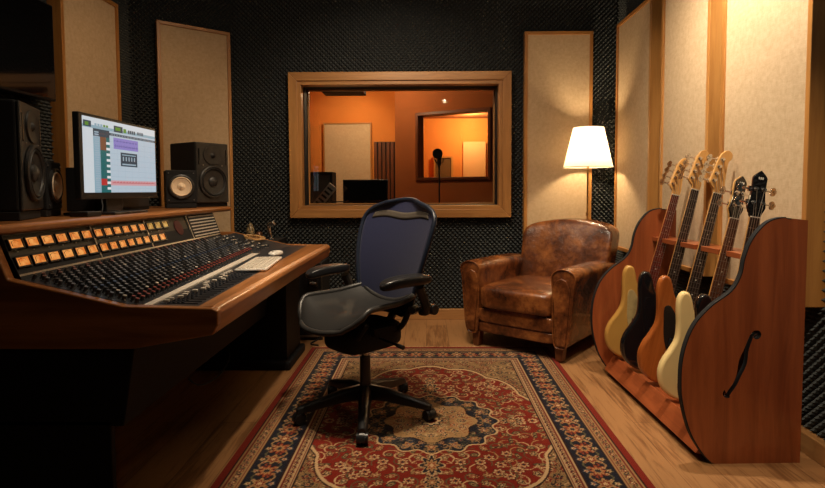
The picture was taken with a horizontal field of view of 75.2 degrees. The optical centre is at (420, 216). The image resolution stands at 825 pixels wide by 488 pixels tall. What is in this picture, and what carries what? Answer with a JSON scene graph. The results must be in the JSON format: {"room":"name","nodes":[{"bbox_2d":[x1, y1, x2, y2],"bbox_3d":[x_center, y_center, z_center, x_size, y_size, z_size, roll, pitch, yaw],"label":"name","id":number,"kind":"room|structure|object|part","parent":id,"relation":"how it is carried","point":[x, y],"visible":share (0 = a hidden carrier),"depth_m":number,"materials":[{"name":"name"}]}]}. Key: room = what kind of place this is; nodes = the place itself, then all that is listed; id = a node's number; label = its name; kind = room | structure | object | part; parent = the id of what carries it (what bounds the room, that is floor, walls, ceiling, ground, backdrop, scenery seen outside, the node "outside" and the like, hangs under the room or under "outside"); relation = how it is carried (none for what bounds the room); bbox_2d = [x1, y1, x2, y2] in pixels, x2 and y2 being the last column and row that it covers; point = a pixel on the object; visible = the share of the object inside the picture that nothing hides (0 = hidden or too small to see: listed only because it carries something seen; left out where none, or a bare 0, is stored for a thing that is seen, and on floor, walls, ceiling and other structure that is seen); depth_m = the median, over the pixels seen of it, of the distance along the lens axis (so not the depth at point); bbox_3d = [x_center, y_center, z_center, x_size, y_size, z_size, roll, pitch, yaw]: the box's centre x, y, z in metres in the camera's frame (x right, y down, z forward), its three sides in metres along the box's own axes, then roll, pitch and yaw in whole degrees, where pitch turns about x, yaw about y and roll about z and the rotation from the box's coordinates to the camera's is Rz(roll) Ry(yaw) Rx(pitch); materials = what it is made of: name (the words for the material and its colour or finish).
{"room":"studio","nodes":[
{"label":"studio","id":0,"kind":"room"},
{"bbox_2d":[0,0,133,161],"bbox_3d":[-2.364,-0.380,1.280,0.130,2.950,6.150,0,3,1],"label":"wall","id":1,"kind":"structure","parent":0,"point":[44,107],"depth_m":4.09,"materials":[{"name":"fabric"}]},
{"bbox_2d":[0,0,55,101],"bbox_3d":[-2.231,-0.941,2.683,0.110,0.560,0.990,0,3,1],"label":"television","id":2,"kind":"object","parent":1,"relation":"attached to","point":[27,66],"visible":1,"depth_m":2.96,"materials":[{"name":"black plastic"}]},
{"bbox_2d":[46,0,121,210],"bbox_3d":[-2.256,-0.605,3.648,0.090,1.865,0.630,0,3,1],"label":"acoustic panel","id":3,"kind":"object","parent":1,"relation":"attached to","point":[85,32],"visible":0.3,"depth_m":3.52,"materials":[{"name":"beige fabric"}]},
{"bbox_2d":[127,0,237,232],"bbox_3d":[-1.994,-0.544,4.551,0.848,2.950,0.130,-2,4,-38],"label":"wall","id":4,"kind":"structure","parent":0,"point":[209,14],"depth_m":4.33,"materials":[{"name":"fabric"}]},
{"bbox_2d":[155,20,233,231],"bbox_3d":[-1.890,-0.649,4.509,0.584,1.865,0.065,-2,4,-38],"label":"acoustic panel","id":5,"kind":"object","parent":4,"relation":"attached to","point":[194,101],"visible":0.48,"depth_m":4.46,"materials":[{"name":"beige fabric"}]},
{"bbox_2d":[309,91,394,179],"bbox_3d":[-0.909,-0.602,7.638,1.560,2.750,0.100,0,3,1],"label":"wall","id":6,"kind":"structure","parent":0,"point":[377,108],"depth_m":7.55,"materials":[{"name":"orange paint"}]},
{"bbox_2d":[323,122,371,202],"bbox_3d":[-1.029,-0.523,7.563,0.680,1.600,0.060,0,3,1],"label":"acoustic panel","id":7,"kind":"object","parent":6,"relation":"attached to","point":[347,146],"visible":0.5,"depth_m":7.53,"materials":[{"name":"beige fabric"}]},
{"bbox_2d":[374,142,394,199],"bbox_3d":[-0.453,-0.140,7.572,0.410,1.830,0.060,0,3,1],"label":"panel","id":8,"kind":"object","parent":6,"relation":"attached to","point":[384,152],"visible":0.33,"depth_m":7.52,"materials":[{"name":"brown wood"}]},
{"bbox_2d":[230,0,618,308],"bbox_3d":[0.124,-0.567,4.832,3.560,2.950,0.230,0,3,1],"label":"wall","id":9,"kind":"structure","parent":0,"point":[273,39],"depth_m":4.71,"materials":[{"name":"plastic"}]},
{"bbox_2d":[288,71,511,217],"bbox_3d":[-0.181,-0.632,4.809,1.942,1.270,0.275,0,3,1],"label":"window","id":10,"kind":"structure","parent":9,"relation":"in","point":[300,84],"depth_m":4.69,"materials":[{"name":"brown wood"}]},
{"bbox_2d":[372,308,464,318],"bbox_3d":[0.029,0.867,4.793,3.360,0.090,0.052,0,3,1],"label":"baseboard","id":11,"kind":"structure","parent":9,"relation":"attached to","point":[443,313],"depth_m":4.77,"materials":[{"name":"brown wood"}]},
{"bbox_2d":[522,31,592,238],"bbox_3d":[1.195,-0.671,4.693,0.590,1.865,0.070,0,3,1],"label":"acoustic panel","id":12,"kind":"object","parent":9,"relation":"attached to","point":[558,65],"visible":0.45,"depth_m":4.66,"materials":[{"name":"beige fabric"}]},
{"bbox_2d":[395,91,492,202],"bbox_3d":[1.137,-0.378,6.292,3.274,2.420,0.120,1,3,28],"label":"wall","id":13,"kind":"structure","parent":0,"point":[407,103],"depth_m":6.76,"materials":[{"name":"brown paint"}]},
{"bbox_2d":[395,91,487,118],"bbox_3d":[1.116,-1.668,7.466,2.900,0.040,4.100,0,3,1],"label":"ceiling","id":14,"kind":"structure","parent":13,"relation":"attached to","point":[474,115],"depth_m":9.27,"materials":[{"name":"brown paint"}]},
{"bbox_2d":[415,107,490,180],"bbox_3d":[0.414,-0.884,6.653,1.020,0.860,0.160,1,3,28],"label":"window","id":15,"kind":"structure","parent":13,"relation":"in","point":[419,117],"depth_m":6.73,"materials":[{"name":"brown wood"}]},
{"bbox_2d":[424,118,487,176],"bbox_3d":[1.190,-0.709,9.616,3.000,2.750,0.100,0,3,1],"label":"wall","id":16,"kind":"structure","parent":0,"point":[448,135],"depth_m":9.54,"materials":[{"name":"orange paint"}]},
{"bbox_2d":[434,156,452,176],"bbox_3d":[0.399,-0.802,9.529,0.340,0.550,0.080,0,3,1],"label":"acoustic panel","id":17,"kind":"object","parent":16,"relation":"attached to","point":[446,168],"visible":0.46,"depth_m":9.50,"materials":[{"name":"beige fabric"}]},
{"bbox_2d":[463,142,485,176],"bbox_3d":[0.950,-0.328,9.522,0.400,2.000,0.110,0,3,1],"label":"acoustic panel","id":18,"kind":"object","parent":16,"relation":"in","point":[474,153],"depth_m":9.48,"materials":[{"name":"fabric"}]},
{"bbox_2d":[115,319,824,487],"bbox_3d":[-0.306,1.123,1.596,4.230,0.100,6.870,0,3,1],"label":"floor","id":19,"kind":"structure","parent":0,"point":[187,437],"depth_m":2.58,"materials":[{"name":"brown wood"}]},
{"bbox_2d":[0,206,329,487],"bbox_3d":[-1.381,0.496,2.809,1.420,1.040,2.235,0,3,1],"label":"mixing console","id":20,"kind":"object","parent":19,"relation":"on","point":[101,317],"visible":0.98,"depth_m":1.86,"materials":[{"name":"brown wood"}]},
{"bbox_2d":[0,210,40,220],"bbox_3d":[-1.685,-0.005,2.085,0.280,0.034,0.260,-1,3,-21],"label":"pad","id":21,"kind":"object","parent":20,"relation":"on","point":[31,214],"visible":0.98,"depth_m":2.02,"materials":[{"name":"black rubber"}]},
{"bbox_2d":[0,99,45,211],"bbox_3d":[-1.675,-0.232,2.079,0.323,0.420,0.262,-1,3,-21],"label":"monitor speaker","id":22,"kind":"object","parent":21,"relation":"on","point":[22,164],"visible":1,"depth_m":2.01},
{"bbox_3d":[-1.336,0.209,1.853,0.018,0.021,0.017,13,3,0],"label":"knob","id":23,"kind":"part","parent":20,"relation":"part of","materials":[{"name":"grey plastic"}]},
{"bbox_3d":[-1.292,0.220,1.853,0.018,0.021,0.017,13,3,0],"label":"knob","id":24,"kind":"part","parent":20,"relation":"part of","materials":[{"name":"black plastic"}]},
{"bbox_2d":[40,209,60,216],"bbox_3d":[-1.723,-0.018,2.383,0.160,0.030,0.180,-1,3,-17],"label":"pad","id":25,"kind":"object","parent":20,"relation":"on","point":[53,212],"visible":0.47,"depth_m":2.36,"materials":[{"name":"black rubber"}]},
{"bbox_2d":[38,161,62,209],"bbox_3d":[-1.716,-0.139,2.379,0.186,0.212,0.182,-1,3,-17],"label":"speaker","id":26,"kind":"object","parent":25,"relation":"on","point":[52,197],"visible":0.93,"depth_m":2.37},
{"bbox_3d":[-1.248,0.230,1.853,0.018,0.021,0.017,13,3,0],"label":"knob","id":27,"kind":"part","parent":20,"relation":"part of","materials":[{"name":"black plastic"}]},
{"bbox_3d":[-1.204,0.240,1.853,0.018,0.021,0.017,13,3,0],"label":"knob","id":28,"kind":"part","parent":20,"relation":"part of","materials":[{"name":"black plastic"}]},
{"bbox_3d":[-1.159,0.250,1.853,0.018,0.021,0.017,13,3,0],"label":"knob","id":29,"kind":"part","parent":20,"relation":"part of","materials":[{"name":"black plastic"}]},
{"bbox_2d":[70,211,100,216],"bbox_3d":[-1.468,-0.013,2.346,0.080,0.022,0.100,0,3,1],"label":"audio equipment","id":30,"kind":"object","parent":20,"relation":"on","point":[78,213],"visible":1,"depth_m":2.30,"materials":[{"name":"black plastic"}]},
{"bbox_3d":[-1.115,0.260,1.853,0.018,0.021,0.017,13,3,0],"label":"knob","id":31,"kind":"part","parent":20,"relation":"part of","materials":[{"name":"black plastic"}]},
{"bbox_2d":[65,167,148,211],"bbox_3d":[-1.798,-0.158,3.103,0.266,0.240,0.380,0,3,1],"label":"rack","id":32,"kind":"object","parent":20,"relation":"on","point":[73,205],"visible":0.32,"depth_m":2.92,"materials":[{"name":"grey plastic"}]},
{"bbox_3d":[-1.093,0.264,1.869,0.018,0.021,0.017,13,3,0],"label":"knob","id":33,"kind":"part","parent":20,"relation":"part of","materials":[{"name":"grey plastic"}]},
{"bbox_2d":[63,111,156,214],"bbox_3d":[-1.545,-0.248,2.677,0.220,0.459,0.668,0,3,1],"label":"computer monitor","id":34,"kind":"object","parent":20,"relation":"on","point":[115,160],"visible":0.94,"depth_m":2.58,"materials":[{"name":"black plastic"}]},
{"bbox_3d":[-1.392,0.255,1.816,1.420,0.386,0.035,0,3,1],"label":"panel","id":35,"kind":"part","parent":20,"relation":"part of","materials":[{"name":"brown wood"}]},
{"bbox_3d":[-1.071,0.270,1.853,0.018,0.021,0.017,13,3,0],"label":"knob","id":36,"kind":"part","parent":20,"relation":"part of","materials":[{"name":"black plastic"}]},
{"bbox_3d":[-1.392,0.089,2.724,0.060,0.146,1.795,0,3,1],"label":"divider trim","id":37,"kind":"part","parent":20,"relation":"part of","materials":[{"name":"metal"}]},
{"bbox_2d":[0,206,230,234],"bbox_3d":[-1.742,-0.004,2.787,0.704,0.036,2.235,0,3,1],"label":"shelf","id":38,"kind":"object","parent":20,"relation":"attached to","point":[59,224],"depth_m":2.36,"materials":[{"name":"brown wood"}]},
{"bbox_3d":[-1.048,0.275,1.869,0.018,0.021,0.017,13,3,0],"label":"knob","id":39,"kind":"part","parent":20,"relation":"part of","materials":[{"name":"black plastic"}]},
{"bbox_3d":[-1.027,0.281,1.853,0.018,0.021,0.017,13,3,0],"label":"knob","id":40,"kind":"part","parent":20,"relation":"part of","materials":[{"name":"beige plastic"}]},
{"bbox_3d":[-1.004,0.285,1.869,0.018,0.021,0.017,13,3,0],"label":"knob","id":41,"kind":"part","parent":20,"relation":"part of","materials":[{"name":"plastic"}]},
{"bbox_3d":[-0.984,0.288,1.894,0.018,0.021,0.017,13,3,0],"label":"knob","id":42,"kind":"part","parent":20,"relation":"part of","materials":[{"name":"black plastic"}]},
{"bbox_2d":[174,220,183,234],"bbox_3d":[-1.393,0.062,3.080,0.035,0.086,0.090,0,3,1],"label":"meter","id":43,"kind":"object","parent":20,"relation":"attached to","point":[178,226],"depth_m":3.07,"materials":[{"name":"red plastic"}]},
{"bbox_2d":[165,203,196,207],"bbox_3d":[-1.584,-0.076,3.529,0.180,0.032,0.160,-2,3,-29],"label":"pad","id":44,"kind":"object","parent":20,"relation":"on","point":[167,205],"visible":0.88,"depth_m":3.46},
{"bbox_2d":[163,170,196,202],"bbox_3d":[-1.580,-0.198,3.516,0.182,0.212,0.186,-2,3,-29],"label":"speaker","id":45,"kind":"object","parent":44,"relation":"on","point":[179,185],"visible":1,"depth_m":3.44},
{"bbox_2d":[197,203,226,206],"bbox_3d":[-1.591,-0.088,3.844,0.280,0.025,0.270,2,3,33],"label":"pad","id":46,"kind":"object","parent":20,"relation":"on","point":[198,204],"visible":0.38,"depth_m":3.76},
{"bbox_2d":[170,142,228,202],"bbox_3d":[-1.573,-0.310,3.824,0.323,0.420,0.262,2,3,33],"label":"monitor speaker","id":47,"kind":"object","parent":46,"relation":"on","point":[209,161],"visible":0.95,"depth_m":3.73},
{"bbox_2d":[244,234,264,239],"bbox_3d":[-1.160,0.144,3.743,0.137,0.043,0.208,0,3,1],"label":"coiled cable","id":48,"kind":"object","parent":20,"relation":"on","point":[248,236],"visible":1,"depth_m":3.72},
{"bbox_2d":[235,256,281,271],"bbox_3d":[-0.847,0.244,2.824,0.150,0.016,0.470,-1,3,-5],"label":"keyboard","id":49,"kind":"object","parent":20,"relation":"on","point":[257,263],"visible":1,"depth_m":2.74,"materials":[{"name":"white plastic"}]},
{"bbox_3d":[-0.753,0.298,2.861,0.164,0.097,2.090,0,3,1],"label":"armrest","id":50,"kind":"part","parent":20,"relation":"part of","materials":[{"name":"brown wood"}]},
{"bbox_3d":[-1.372,0.225,3.887,1.420,0.238,0.035,0,3,1],"label":"panel","id":51,"kind":"part","parent":20,"relation":"part of","materials":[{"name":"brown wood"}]},
{"bbox_2d":[268,250,282,255],"bbox_3d":[-0.873,0.217,3.223,0.068,0.030,0.122,0,3,11],"label":"computer mouse","id":52,"kind":"object","parent":20,"relation":"on","point":[275,252],"visible":0.95,"depth_m":3.18,"materials":[{"name":"white plastic"}]},
{"bbox_2d":[265,237,286,243],"bbox_3d":[-1.388,0.561,4.179,0.600,0.775,0.375,0,3,1],"label":"base cabinet","id":53,"kind":"object","parent":19,"relation":"on","point":[277,239],"visible":0.06,"depth_m":4.21,"materials":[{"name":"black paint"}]},
{"bbox_2d":[246,223,254,234],"bbox_3d":[-1.335,0.108,4.193,0.062,0.125,0.062,0,3,1],"label":"ceramic jar","id":54,"kind":"object","parent":53,"relation":"on","point":[250,229],"visible":0.84,"depth_m":4.17,"materials":[{"name":"beige ceramic"}]},
{"bbox_2d":[266,221,275,238],"bbox_3d":[-1.162,0.101,4.149,0.077,0.142,0.074,0,3,1],"label":"chrome stand","id":55,"kind":"object","parent":53,"relation":"on","point":[270,224],"visible":0.98,"depth_m":4.14,"materials":[{"name":"metal"}]},
{"bbox_3d":[-1.172,0.117,4.152,0.037,0.093,0.028,0,3,1],"label":"stem","id":56,"kind":"part","parent":55,"relation":"part of","materials":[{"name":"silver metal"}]},
{"bbox_2d":[299,257,328,339],"bbox_3d":[-0.867,0.641,4.241,0.228,0.604,0.390,0,3,1],"label":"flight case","id":57,"kind":"object","parent":19,"relation":"on","point":[306,285],"visible":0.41,"depth_m":4.09,"materials":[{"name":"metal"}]},
{"bbox_2d":[310,336,321,345],"bbox_3d":[-0.749,0.803,4.005,0.147,0.301,0.071,-3,4,-41],"label":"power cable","id":58,"kind":"object","parent":19,"relation":"on","point":[320,336],"visible":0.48,"depth_m":3.99,"materials":[{"name":"black rubber"}]},
{"bbox_2d":[210,346,655,487],"bbox_3d":[0.050,1.014,2.654,1.723,0.010,2.606,0,3,1],"label":"rug","id":59,"kind":"object","parent":19,"relation":"on","point":[507,417],"visible":0.84,"depth_m":2.51,"materials":[{"name":"red fabric"}]},
{"bbox_2d":[292,197,438,444],"bbox_3d":[-0.288,0.457,2.732,0.706,1.098,0.711,-3,4,-45],"label":"office chair","id":60,"kind":"object","parent":59,"relation":"on","point":[395,236],"visible":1,"depth_m":2.71,"materials":[{"name":"black"}]},
{"bbox_3d":[-0.455,0.904,2.669,0.329,0.101,0.071,-1,3,-21],"label":"leg","id":61,"kind":"part","parent":60,"relation":"part of","materials":[{"name":"black plastic"}]},
{"bbox_3d":[-0.401,0.893,2.878,0.071,0.101,0.329,-3,4,-39],"label":"leg","id":62,"kind":"part","parent":60,"relation":"part of","materials":[{"name":"black plastic"}]},
{"bbox_3d":[-0.397,0.389,3.006,0.099,0.163,0.077,-3,4,-45],"label":"armrest post","id":63,"kind":"part","parent":60,"relation":"part of","materials":[{"name":"grey plastic"}]},
{"bbox_3d":[-0.342,0.455,2.657,0.473,0.145,0.513,-3,4,-45],"label":"seat","id":64,"kind":"part","parent":60,"relation":"part of","materials":[{"name":"black fabric"}]},
{"bbox_3d":[-0.342,0.454,2.657,0.498,0.167,0.539,-3,4,-45],"label":"seat frame","id":65,"kind":"part","parent":60,"relation":"part of","materials":[{"name":"grey plastic"}]},
{"bbox_3d":[-0.272,0.909,2.552,0.071,0.101,0.329,0,3,-3],"label":"leg","id":66,"kind":"part","parent":60,"relation":"part of","materials":[{"name":"black plastic"}]},
{"bbox_3d":[-0.184,0.892,2.891,0.071,0.101,0.329,2,3,33],"label":"leg","id":67,"kind":"part","parent":60,"relation":"part of","materials":[{"name":"black plastic"}]},
{"bbox_3d":[-0.142,0.595,2.528,0.020,0.020,0.197,-3,4,-38],"label":"tilt lever","id":68,"kind":"part","parent":60,"relation":"part of","materials":[{"name":"black plastic"}]},
{"bbox_3d":[-0.131,0.199,2.856,0.185,0.582,0.556,-3,4,-45],"label":"backrest","id":69,"kind":"part","parent":60,"relation":"part of","materials":[{"name":"blue fabric"}]},
{"bbox_3d":[-0.131,0.199,2.856,0.207,0.604,0.580,-3,4,-45],"label":"backrest frame","id":70,"kind":"part","parent":60,"relation":"part of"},
{"bbox_3d":[-0.105,0.901,2.690,0.329,0.101,0.071,1,3,15],"label":"leg","id":71,"kind":"part","parent":60,"relation":"part of","materials":[{"name":"black plastic"}]},
{"bbox_3d":[0.009,0.408,2.599,0.099,0.163,0.077,-3,4,-45],"label":"armrest post","id":72,"kind":"part","parent":60,"relation":"part of","materials":[{"name":"grey plastic"}]},
{"bbox_3d":[0.050,0.450,2.617,0.052,0.052,0.060,-3,4,-45],"label":"adjust knob","id":73,"kind":"part","parent":60,"relation":"part of","materials":[{"name":"black plastic"}]},
{"bbox_2d":[460,218,618,361],"bbox_3d":[0.934,0.485,4.078,0.900,0.915,0.999,2,4,39],"label":"leather armchair","id":74,"kind":"object","parent":19,"relation":"on","point":[543,293],"visible":0.96,"depth_m":3.88,"materials":[{"name":"brown leather"}]},
{"bbox_3d":[0.615,0.569,4.263,0.174,0.533,0.800,2,4,39],"label":"arm","id":75,"kind":"part","parent":74,"relation":"part of","materials":[{"name":"brown leather"}]},
{"bbox_3d":[0.659,0.716,3.746,0.580,0.105,0.060,2,4,39],"label":"rail","id":76,"kind":"part","parent":74,"relation":"part of","materials":[{"name":"brown leather"}]},
{"bbox_2d":[480,275,551,316],"bbox_3d":[0.841,0.556,3.965,0.585,0.205,0.700,2,4,39],"label":"seat cushion","id":77,"kind":"object","parent":74,"relation":"on","point":[506,295],"depth_m":3.74,"materials":[{"name":"brown leather"}]},
{"bbox_3d":[0.663,0.805,3.755,0.580,0.075,0.055,2,4,39],"label":"rail","id":78,"kind":"part","parent":74,"relation":"part of","materials":[{"name":"brown leather"}]},
{"bbox_3d":[1.176,0.314,4.283,0.740,0.595,0.362,2,4,39],"label":"backrest","id":79,"kind":"part","parent":74,"relation":"part of","materials":[{"name":"brown leather"}]},
{"bbox_3d":[1.179,0.589,3.809,0.174,0.533,0.800,2,4,39],"label":"arm","id":80,"kind":"part","parent":74,"relation":"part of","materials":[{"name":"brown leather"}]},
{"bbox_2d":[563,126,613,218],"bbox_3d":[1.388,0.091,4.467,0.402,1.663,0.402,0,3,1],"label":"floor lamp","id":81,"kind":"object","parent":19,"relation":"on","point":[588,147],"visible":0.85,"depth_m":4.30,"materials":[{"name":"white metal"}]},
{"bbox_3d":[1.385,-0.575,4.434,0.396,0.325,0.396,0,3,1],"label":"lamp shade","id":82,"kind":"part","parent":81,"relation":"part of","materials":[{"name":"fabric"}]},
{"bbox_2d":[590,208,807,463],"bbox_3d":[1.324,0.490,2.777,0.516,1.033,1.118,0,3,-1],"label":"rack","id":83,"kind":"object","parent":19,"relation":"on","point":[758,419],"visible":0.91,"depth_m":2.23,"materials":[{"name":"brown wood"}]},
{"bbox_3d":[1.316,0.465,3.323,0.511,1.029,0.024,0,3,-1],"label":"panel","id":84,"kind":"part","parent":83,"relation":"part of","materials":[{"name":"brown wood"}]},
{"bbox_2d":[604,158,688,357],"bbox_3d":[1.351,0.264,3.211,0.480,1.224,0.061,0,3,1],"label":"electric guitar","id":85,"kind":"object","parent":83,"relation":"on","point":[625,313],"visible":0.55,"depth_m":3.21,"materials":[{"name":"paint"}]},
{"bbox_2d":[620,150,708,369],"bbox_3d":[1.360,0.259,2.995,0.466,1.257,0.061,0,3,1],"label":"electric guitar","id":86,"kind":"object","parent":83,"relation":"on","point":[643,320],"visible":0.56,"depth_m":2.99,"materials":[{"name":"black paint"}]},
{"bbox_2d":[637,151,732,382],"bbox_3d":[1.371,0.280,2.786,0.466,1.239,0.061,0,3,1],"label":"electric guitar","id":87,"kind":"object","parent":83,"relation":"on","point":[653,346],"visible":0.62,"depth_m":2.78,"materials":[{"name":"brown wood"}]},
{"bbox_2d":[657,176,748,399],"bbox_3d":[1.371,0.357,2.569,0.447,1.102,0.061,0,3,1],"label":"electric guitar","id":88,"kind":"object","parent":83,"relation":"on","point":[667,369],"visible":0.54,"depth_m":2.56,"materials":[{"name":"beige paint"}]},
{"bbox_2d":[677,171,776,395],"bbox_3d":[1.358,0.358,2.369,0.414,1.120,0.061,0,3,1],"label":"electric guitar","id":89,"kind":"object","parent":83,"relation":"on","point":[755,204],"visible":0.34,"depth_m":2.33,"materials":[{"name":"black paint"}]},
{"bbox_3d":[1.337,0.519,2.231,0.511,1.029,0.024,0,3,-1],"label":"panel","id":90,"kind":"part","parent":83,"relation":"part of","materials":[{"name":"brown wood"}]},
{"bbox_2d":[615,0,824,439],"bbox_3d":[1.738,-0.407,1.485,0.130,2.950,6.640,0,3,1],"label":"wall","id":91,"kind":"structure","parent":0,"point":[813,387],"depth_m":2.34,"materials":[{"name":"plastic"}]},
{"bbox_2d":[614,0,661,252],"bbox_3d":[1.675,-0.646,4.147,0.100,1.865,0.690,0,3,1],"label":"acoustic panel","id":92,"kind":"object","parent":91,"relation":"attached to","point":[639,34],"visible":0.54,"depth_m":4.06,"materials":[{"name":"beige fabric"}]},
{"bbox_2d":[659,0,722,276],"bbox_3d":[1.667,-0.604,3.321,0.100,1.865,0.620,0,3,1],"label":"acoustic panel","id":93,"kind":"object","parent":91,"relation":"attached to","point":[691,46],"visible":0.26,"depth_m":3.23,"materials":[{"name":"beige fabric"}]},
{"bbox_2d":[716,0,824,306],"bbox_3d":[1.659,-0.566,2.550,0.100,1.865,0.680,0,3,1],"label":"acoustic panel","id":94,"kind":"object","parent":91,"relation":"attached to","point":[772,93],"visible":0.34,"depth_m":2.42,"materials":[{"name":"beige fabric"}]},
{"bbox_2d":[800,425,824,466],"bbox_3d":[1.696,0.950,2.994,0.052,0.090,3.518,0,3,1],"label":"baseboard","id":95,"kind":"structure","parent":91,"relation":"attached to","point":[812,445],"depth_m":2.28,"materials":[{"name":"brown wood"}]},
{"bbox_3d":[0.484,-2.023,7.394,4.360,0.100,5.020,0,3,1],"label":"ceiling","id":96,"kind":"structure","parent":0,"visible":0},
{"bbox_2d":[322,91,365,95],"bbox_3d":[-0.924,-1.698,6.432,0.500,0.440,0.300,0,3,1],"label":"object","id":97,"kind":"structure","parent":96,"relation":"hanging from","point":[345,93],"depth_m":6.42,"materials":[{"name":"black paint"}]},
{"bbox_3d":[0.495,0.824,7.536,4.360,0.100,5.020,0,3,1],"label":"floor","id":98,"kind":"structure","parent":0,"visible":0},
{"bbox_2d":[311,172,335,202],"bbox_3d":[-1.180,0.168,6.174,0.380,1.360,0.266,0,3,1],"label":"cabinet","id":99,"kind":"object","parent":98,"relation":"on","point":[319,180],"visible":0.16,"depth_m":6.02,"materials":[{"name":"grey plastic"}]},
{"bbox_2d":[311,175,329,202],"bbox_3d":[-1.183,-0.205,6.027,0.320,0.520,0.008,0,3,1],"label":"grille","id":100,"kind":"object","parent":99,"relation":"attached to","point":[319,183],"depth_m":6.01,"materials":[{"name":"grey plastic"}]},
{"bbox_2d":[313,183,346,202],"bbox_3d":[-0.924,0.279,5.260,0.278,1.227,0.307,2,4,43],"label":"music stand","id":101,"kind":"object","parent":98,"relation":"on","point":[330,189],"visible":0.41,"depth_m":5.21,"materials":[{"name":"metal"}]},
{"bbox_2d":[432,148,443,202],"bbox_3d":[0.220,0.052,5.909,0.456,1.598,0.424,0,3,1],"label":"microphone","id":102,"kind":"object","parent":98,"relation":"on","point":[437,153],"visible":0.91,"depth_m":5.90,"materials":[{"name":"black paint"}]},
{"bbox_3d":[-0.769,0.491,5.674,0.950,0.760,0.530,0,3,1],"label":"desk","id":103,"kind":"object","parent":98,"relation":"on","visible":0},
{"bbox_2d":[343,180,387,202],"bbox_3d":[-0.577,-0.138,5.616,0.470,0.502,0.180,0,3,1],"label":"computer monitor","id":104,"kind":"object","parent":103,"relation":"on","point":[354,191],"visible":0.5,"depth_m":5.58,"materials":[{"name":"black plastic"}]},
{"bbox_3d":[-1.652,-0.532,6.287,0.100,2.750,2.620,0,3,1],"label":"wall","id":105,"kind":"structure","parent":0,"visible":0},
{"bbox_2d":[310,124,310,168],"bbox_3d":[-1.567,-0.507,7.279,0.050,1.600,0.500,0,3,1],"label":"acoustic panel","id":106,"kind":"object","parent":105,"relation":"attached to","point":[310,124],"visible":0.09,"depth_m":7.49,"materials":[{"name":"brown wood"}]}
]}

